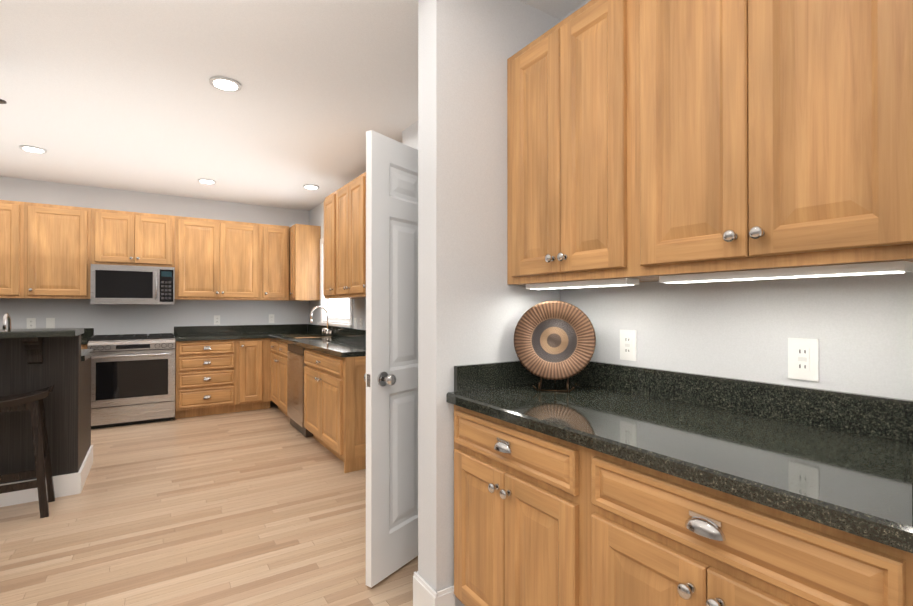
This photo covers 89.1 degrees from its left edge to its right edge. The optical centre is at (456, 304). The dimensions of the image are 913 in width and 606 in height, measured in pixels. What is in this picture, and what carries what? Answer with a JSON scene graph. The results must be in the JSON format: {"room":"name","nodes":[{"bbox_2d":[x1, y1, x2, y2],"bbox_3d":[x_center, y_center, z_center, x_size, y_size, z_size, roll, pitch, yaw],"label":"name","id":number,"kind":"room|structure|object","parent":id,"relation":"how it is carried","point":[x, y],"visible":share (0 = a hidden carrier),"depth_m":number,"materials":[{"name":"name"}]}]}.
{"room":"kitchen","nodes":[
{"label":"kitchen","id":0,"kind":"room"},
{"bbox_2d":[0,176,308,334],"bbox_3d":[-5.065,-0.032,4.717,7.300,2.620,0.150,0,0,-33],"label":"wall","id":1,"kind":"structure","parent":0,"point":[113,319],"depth_m":5.51,"materials":[{"name":"grey paint"}]},
{"bbox_2d":[0,200,23,298],"bbox_3d":[-4.800,-0.600,4.596,0.810,1.065,0.342,0,0,-33],"label":"upper cabinet","id":2,"kind":"object","parent":1,"relation":"attached to","point":[11,212],"depth_m":4.63,"materials":[{"name":"brown wood"}]},
{"bbox_2d":[27,318,35,328],"bbox_3d":[-4.548,0.200,4.957,0.072,0.117,0.007,0,0,-33],"label":"electrical outlet","id":3,"kind":"object","parent":1,"relation":"attached to","point":[31,323],"visible":0.96,"depth_m":4.96,"materials":[{"name":"white plastic"}]},
{"bbox_2d":[46,318,54,327],"bbox_3d":[-4.416,0.200,5.042,0.072,0.117,0.009,0,0,-33],"label":"light switch","id":4,"kind":"object","parent":1,"relation":"attached to","point":[50,322],"visible":0.85,"depth_m":5.04,"materials":[{"name":"white plastic"}]},
{"bbox_2d":[24,202,91,298],"bbox_3d":[-4.235,-0.598,4.964,0.538,1.065,0.342,0,0,-33],"label":"upper cabinet","id":5,"kind":"object","parent":1,"relation":"attached to","point":[49,251],"depth_m":4.82,"materials":[{"name":"brown wood"}]},
{"bbox_2d":[92,208,175,299],"bbox_3d":[-3.688,-0.597,5.320,0.773,1.065,0.342,0,0,-33],"label":"upper cabinet","id":6,"kind":"object","parent":1,"relation":"attached to","point":[118,237],"depth_m":5.17,"materials":[{"name":"brown wood"}]},
{"bbox_2d":[90,264,174,304],"bbox_3d":[-3.652,-0.215,5.265,0.759,0.430,0.470,0,0,-33],"label":"microwave","id":7,"kind":"object","parent":6,"relation":"attached to","point":[127,285],"visible":1,"depth_m":5.10,"materials":[{"name":"silver metal"}]},
{"bbox_2d":[214,315,219,324],"bbox_3d":[-3.061,0.195,5.926,0.072,0.117,0.007,0,0,-33],"label":"electrical outlet","id":8,"kind":"object","parent":1,"relation":"attached to","point":[216,319],"visible":1,"depth_m":5.93,"materials":[{"name":"white plastic"}]},
{"bbox_2d":[176,216,259,299],"bbox_3d":[-2.975,-0.594,5.785,0.933,1.065,0.342,0,0,-33],"label":"upper cabinet","id":9,"kind":"object","parent":1,"relation":"attached to","point":[216,259],"depth_m":5.63,"materials":[{"name":"brown wood"}]},
{"bbox_2d":[269,314,273,322],"bbox_3d":[-2.508,0.187,6.286,0.072,0.117,0.007,0,0,-33],"label":"electrical outlet","id":10,"kind":"object","parent":1,"relation":"attached to","point":[271,318],"visible":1,"depth_m":6.28,"materials":[{"name":"white plastic"}]},
{"bbox_2d":[260,224,287,299],"bbox_3d":[-2.425,-0.592,6.142,0.378,1.065,0.342,0,0,-33],"label":"upper cabinet","id":11,"kind":"object","parent":1,"relation":"attached to","point":[273,238],"depth_m":5.99,"materials":[{"name":"brown wood"}]},
{"bbox_2d":[0,401,417,605],"bbox_3d":[-2.378,1.306,0.583,7.300,0.100,10.000,0,0,-33],"label":"floor","id":12,"kind":"structure","parent":0,"point":[263,507],"depth_m":2.64,"materials":[{"name":"brown wood"}]},
{"bbox_2d":[0,385,54,517],"bbox_3d":[-2.725,0.888,2.758,0.488,0.760,0.300,0,0,-35],"label":"bar stool","id":13,"kind":"object","parent":12,"relation":"on","point":[33,403],"visible":1,"depth_m":2.77,"materials":[{"name":"brown wood"}]},
{"bbox_2d":[0,313,94,506],"bbox_3d":[-3.676,0.662,2.700,2.392,1.210,1.050,0,0,-33],"label":"kitchen island","id":14,"kind":"object","parent":12,"relation":"on","point":[59,359],"visible":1,"depth_m":3.05,"materials":[{"name":"black wood"}]},
{"bbox_2d":[81,328,88,348],"bbox_3d":[-4.202,0.643,4.803,0.646,1.272,0.636,0,0,-33],"label":"base cabinet","id":15,"kind":"object","parent":12,"relation":"on","point":[85,336],"depth_m":4.88,"materials":[{"name":"brown wood"}]},
{"bbox_2d":[88,333,174,428],"bbox_3d":[-3.582,0.811,5.152,0.759,0.940,0.712,0,0,-33],"label":"range","id":16,"kind":"object","parent":12,"relation":"on","point":[132,379],"visible":0.94,"depth_m":4.91,"materials":[{"name":"silver metal"}]},
{"bbox_2d":[89,326,176,418],"bbox_3d":[-3.607,0.645,5.190,0.773,1.272,0.636,0,0,-33],"label":"base cabinet","id":17,"kind":"object","parent":12,"relation":"on","point":[91,330],"depth_m":5.19,"materials":[{"name":"brown wood"}]},
{"bbox_2d":[177,325,236,418],"bbox_3d":[-3.025,0.647,5.569,0.616,1.272,0.636,0,0,-33],"label":"base cabinet","id":18,"kind":"object","parent":12,"relation":"on","point":[227,369],"depth_m":5.33,"materials":[{"name":"brown wood"}]},
{"bbox_2d":[237,325,264,411],"bbox_3d":[-2.601,0.648,5.844,0.394,1.272,0.638,0,0,-33],"label":"base cabinet","id":19,"kind":"object","parent":12,"relation":"on","point":[250,338],"depth_m":5.58,"materials":[{"name":"brown wood"}]},
{"bbox_2d":[265,324,284,413],"bbox_3d":[-1.802,0.646,5.471,0.696,1.272,0.901,0,0,-33],"label":"base cabinet","id":20,"kind":"object","parent":12,"relation":"on","point":[274,334],"depth_m":5.53,"materials":[{"name":"brown wood"}]},
{"bbox_2d":[285,324,300,417],"bbox_3d":[-1.362,0.643,4.851,0.636,1.272,0.620,0,0,-33],"label":"base cabinet","id":21,"kind":"object","parent":12,"relation":"on","point":[292,331],"depth_m":5.05,"materials":[{"name":"brown wood"}]},
{"bbox_2d":[287,343,312,436],"bbox_3d":[-1.383,0.839,4.836,0.594,0.856,0.608,0,0,-33],"label":"dishwasher","id":22,"kind":"object","parent":21,"relation":"in","point":[295,383],"visible":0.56,"depth_m":4.63,"materials":[{"name":"silver metal"}]},
{"bbox_2d":[301,306,352,472],"bbox_3d":[-0.893,0.639,4.131,0.636,1.272,1.100,0,0,-33],"label":"base cabinet","id":23,"kind":"object","parent":12,"relation":"on","point":[328,352],"depth_m":3.87,"materials":[{"name":"brown wood"}]},
{"bbox_2d":[353,329,365,470],"bbox_3d":[-1.265,0.643,4.788,0.542,1.272,2.632,0,0,-33],"label":"base cabinet","id":24,"kind":"object","parent":12,"relation":"on","point":[359,336],"depth_m":3.57,"materials":[{"name":"brown wood"}]},
{"bbox_2d":[446,384,701,605],"bbox_3d":[0.418,0.824,1.731,0.618,0.876,0.686,0,0,-33],"label":"base cabinet","id":25,"kind":"object","parent":12,"relation":"on","point":[514,448],"depth_m":1.54,"materials":[{"name":"brown wood"}]},
{"bbox_2d":[533,377,573,392],"bbox_3d":[0.411,0.218,1.946,0.162,0.261,0.224,0,0,14],"label":"plate stand","id":26,"kind":"object","parent":25,"relation":"on","point":[540,389],"visible":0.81,"depth_m":1.86,"materials":[{"name":"brown metal"}]},
{"bbox_2d":[514,301,595,379],"bbox_3d":[0.404,0.146,1.919,0.330,0.330,0.034,0,-14,14],"label":"decorative plate","id":27,"kind":"object","parent":26,"relation":"on","point":[554,340],"visible":1,"depth_m":1.92,"materials":[{"name":"brown ceramic"}]},
{"bbox_2d":[574,412,912,605],"bbox_3d":[0.791,0.821,1.157,0.618,0.876,0.682,0,0,-33],"label":"base cabinet","id":28,"kind":"object","parent":12,"relation":"on","point":[604,484],"depth_m":1.00,"materials":[{"name":"brown wood"}]},
{"bbox_2d":[0,0,586,210],"bbox_3d":[-2.378,-1.414,0.597,7.300,0.100,10.000,0,0,-33],"label":"ceiling","id":29,"kind":"structure","parent":0,"point":[120,94],"depth_m":2.95,"materials":[{"name":"white paint"}]},
{"bbox_2d":[19,145,46,152],"bbox_3d":[-3.647,-1.338,3.994,0.176,0.013,0.176,0,0,-33],"label":"recessed light","id":30,"kind":"object","parent":29,"relation":"in","point":[33,149],"visible":0.98,"depth_m":3.98,"materials":[{"name":"grey"}]},
{"bbox_2d":[198,179,215,183],"bbox_3d":[-2.696,-1.333,5.008,0.176,0.013,0.176,0,0,-33],"label":"recessed light","id":31,"kind":"object","parent":29,"relation":"in","point":[207,181],"visible":1,"depth_m":4.99,"materials":[{"name":"grey"}]},
{"bbox_2d":[209,76,240,91],"bbox_3d":[-1.408,-1.344,2.827,0.176,0.013,0.176,0,0,-33],"label":"recessed light","id":32,"kind":"object","parent":29,"relation":"in","point":[225,83],"visible":1,"depth_m":2.81,"materials":[{"name":"grey"}]},
{"bbox_2d":[303,184,318,188],"bbox_3d":[-1.642,-1.331,5.240,0.176,0.013,0.176,0,0,-33],"label":"recessed light","id":33,"kind":"object","parent":29,"relation":"in","point":[308,186],"visible":1,"depth_m":5.20,"materials":[{"name":"grey"}]},
{"bbox_2d":[309,202,365,329],"bbox_3d":[-1.101,-0.029,5.180,0.150,2.620,3.400,0,0,-33],"label":"wall","id":34,"kind":"structure","parent":0,"point":[316,215],"depth_m":6.08,"materials":[{"name":"grey paint"}]},
{"bbox_2d":[288,226,291,299],"bbox_3d":[-1.989,-0.592,6.092,0.343,1.065,0.219,0,0,-33],"label":"upper cabinet","id":35,"kind":"object","parent":34,"relation":"attached to","point":[289,228],"depth_m":6.10,"materials":[{"name":"brown wood"}]},
{"bbox_2d":[292,224,319,299],"bbox_3d":[-1.600,-0.596,5.494,0.343,1.065,1.207,0,0,-33],"label":"upper cabinet","id":36,"kind":"object","parent":34,"relation":"attached to","point":[305,238],"depth_m":5.99,"materials":[{"name":"brown wood"}]},
{"bbox_2d":[320,194,331,298],"bbox_3d":[-1.162,-0.599,4.821,0.343,1.065,0.399,0,0,-33],"label":"upper cabinet","id":37,"kind":"object","parent":34,"relation":"attached to","point":[328,200],"depth_m":4.76,"materials":[{"name":"brown wood"}]},
{"bbox_2d":[317,238,353,327],"bbox_3d":[-1.409,-0.304,5.614,0.195,1.115,1.210,0,0,-33],"label":"window","id":38,"kind":"structure","parent":34,"relation":"in","point":[328,305],"depth_m":6.00,"materials":[{"name":"white glass"}]},
{"bbox_2d":[332,176,359,298],"bbox_3d":[-0.846,-0.602,4.335,0.343,1.065,0.761,0,0,-33],"label":"upper cabinet","id":39,"kind":"object","parent":34,"relation":"attached to","point":[345,200],"depth_m":4.29,"materials":[{"name":"brown wood"}]},
{"bbox_2d":[354,318,356,328],"bbox_3d":[-1.103,0.200,5.034,0.009,0.117,0.072,0,0,-33],"label":"light switch","id":40,"kind":"object","parent":34,"relation":"attached to","point":[355,323],"visible":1,"depth_m":5.02,"materials":[{"name":"white plastic"}]},
{"bbox_2d":[360,318,362,328],"bbox_3d":[-1.004,0.199,4.884,0.007,0.117,0.072,0,0,-33],"label":"outlet","id":41,"kind":"object","parent":34,"relation":"attached to","point":[361,323],"visible":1,"depth_m":4.87,"materials":[{"name":"white plastic"}]},
{"bbox_2d":[360,172,365,298],"bbox_3d":[-0.529,-0.604,3.849,0.343,1.065,0.400,0,0,-33],"label":"upper cabinet","id":42,"kind":"object","parent":34,"relation":"attached to","point":[363,176],"depth_m":3.96,"materials":[{"name":"brown wood"}]},
{"bbox_2d":[418,0,559,605],"bbox_3d":[0.165,-0.046,2.072,0.680,2.620,0.150,0,0,-33],"label":"wall","id":43,"kind":"structure","parent":0,"point":[473,307],"depth_m":1.90,"materials":[{"name":"grey paint"}]},
{"bbox_2d":[413,571,454,605],"bbox_3d":[0.158,1.194,2.061,0.696,0.140,0.182,0,0,-33],"label":"baseboard","id":44,"kind":"structure","parent":43,"relation":"attached to","point":[425,593],"depth_m":1.84,"materials":[{"name":"white wood"}]},
{"bbox_2d":[402,0,912,399],"bbox_3d":[1.361,-0.052,0.996,0.150,2.620,6.300,0,0,-33],"label":"wall","id":45,"kind":"structure","parent":0,"point":[860,327],"depth_m":1.46,"materials":[{"name":"grey paint"}]},
{"bbox_2d":[364,130,417,587],"bbox_3d":[-0.158,0.239,2.403,0.182,2.030,0.821,0,0,35],"label":"pantry door","id":46,"kind":"structure","parent":45,"relation":"in","point":[391,377],"depth_m":2.17,"materials":[{"name":"white"}]},
{"bbox_2d":[507,0,646,287],"bbox_3d":[0.522,-0.580,1.833,0.341,0.983,0.641,0,0,-33],"label":"upper cabinet","id":47,"kind":"object","parent":45,"relation":"attached to","point":[565,87],"depth_m":1.69,"materials":[{"name":"brown wood"}]},
{"bbox_2d":[620,330,636,360],"bbox_3d":[0.693,0.163,1.875,0.008,0.122,0.076,0,0,-33],"label":"outlet","id":48,"kind":"object","parent":45,"relation":"attached to","point":[628,344],"visible":1,"depth_m":1.87,"materials":[{"name":"white plastic"}]},
{"bbox_2d":[623,0,912,282],"bbox_3d":[0.895,-0.583,1.260,0.341,0.983,0.727,0,0,-33],"label":"upper cabinet","id":49,"kind":"object","parent":45,"relation":"attached to","point":[678,141],"depth_m":1.15,"materials":[{"name":"brown wood"}]},
{"bbox_2d":[788,338,818,381],"bbox_3d":[1.022,0.160,1.368,0.008,0.122,0.076,0,0,-33],"label":"outlet","id":50,"kind":"object","parent":45,"relation":"attached to","point":[803,358],"visible":1,"depth_m":1.36,"materials":[{"name":"white plastic"}]}
]}

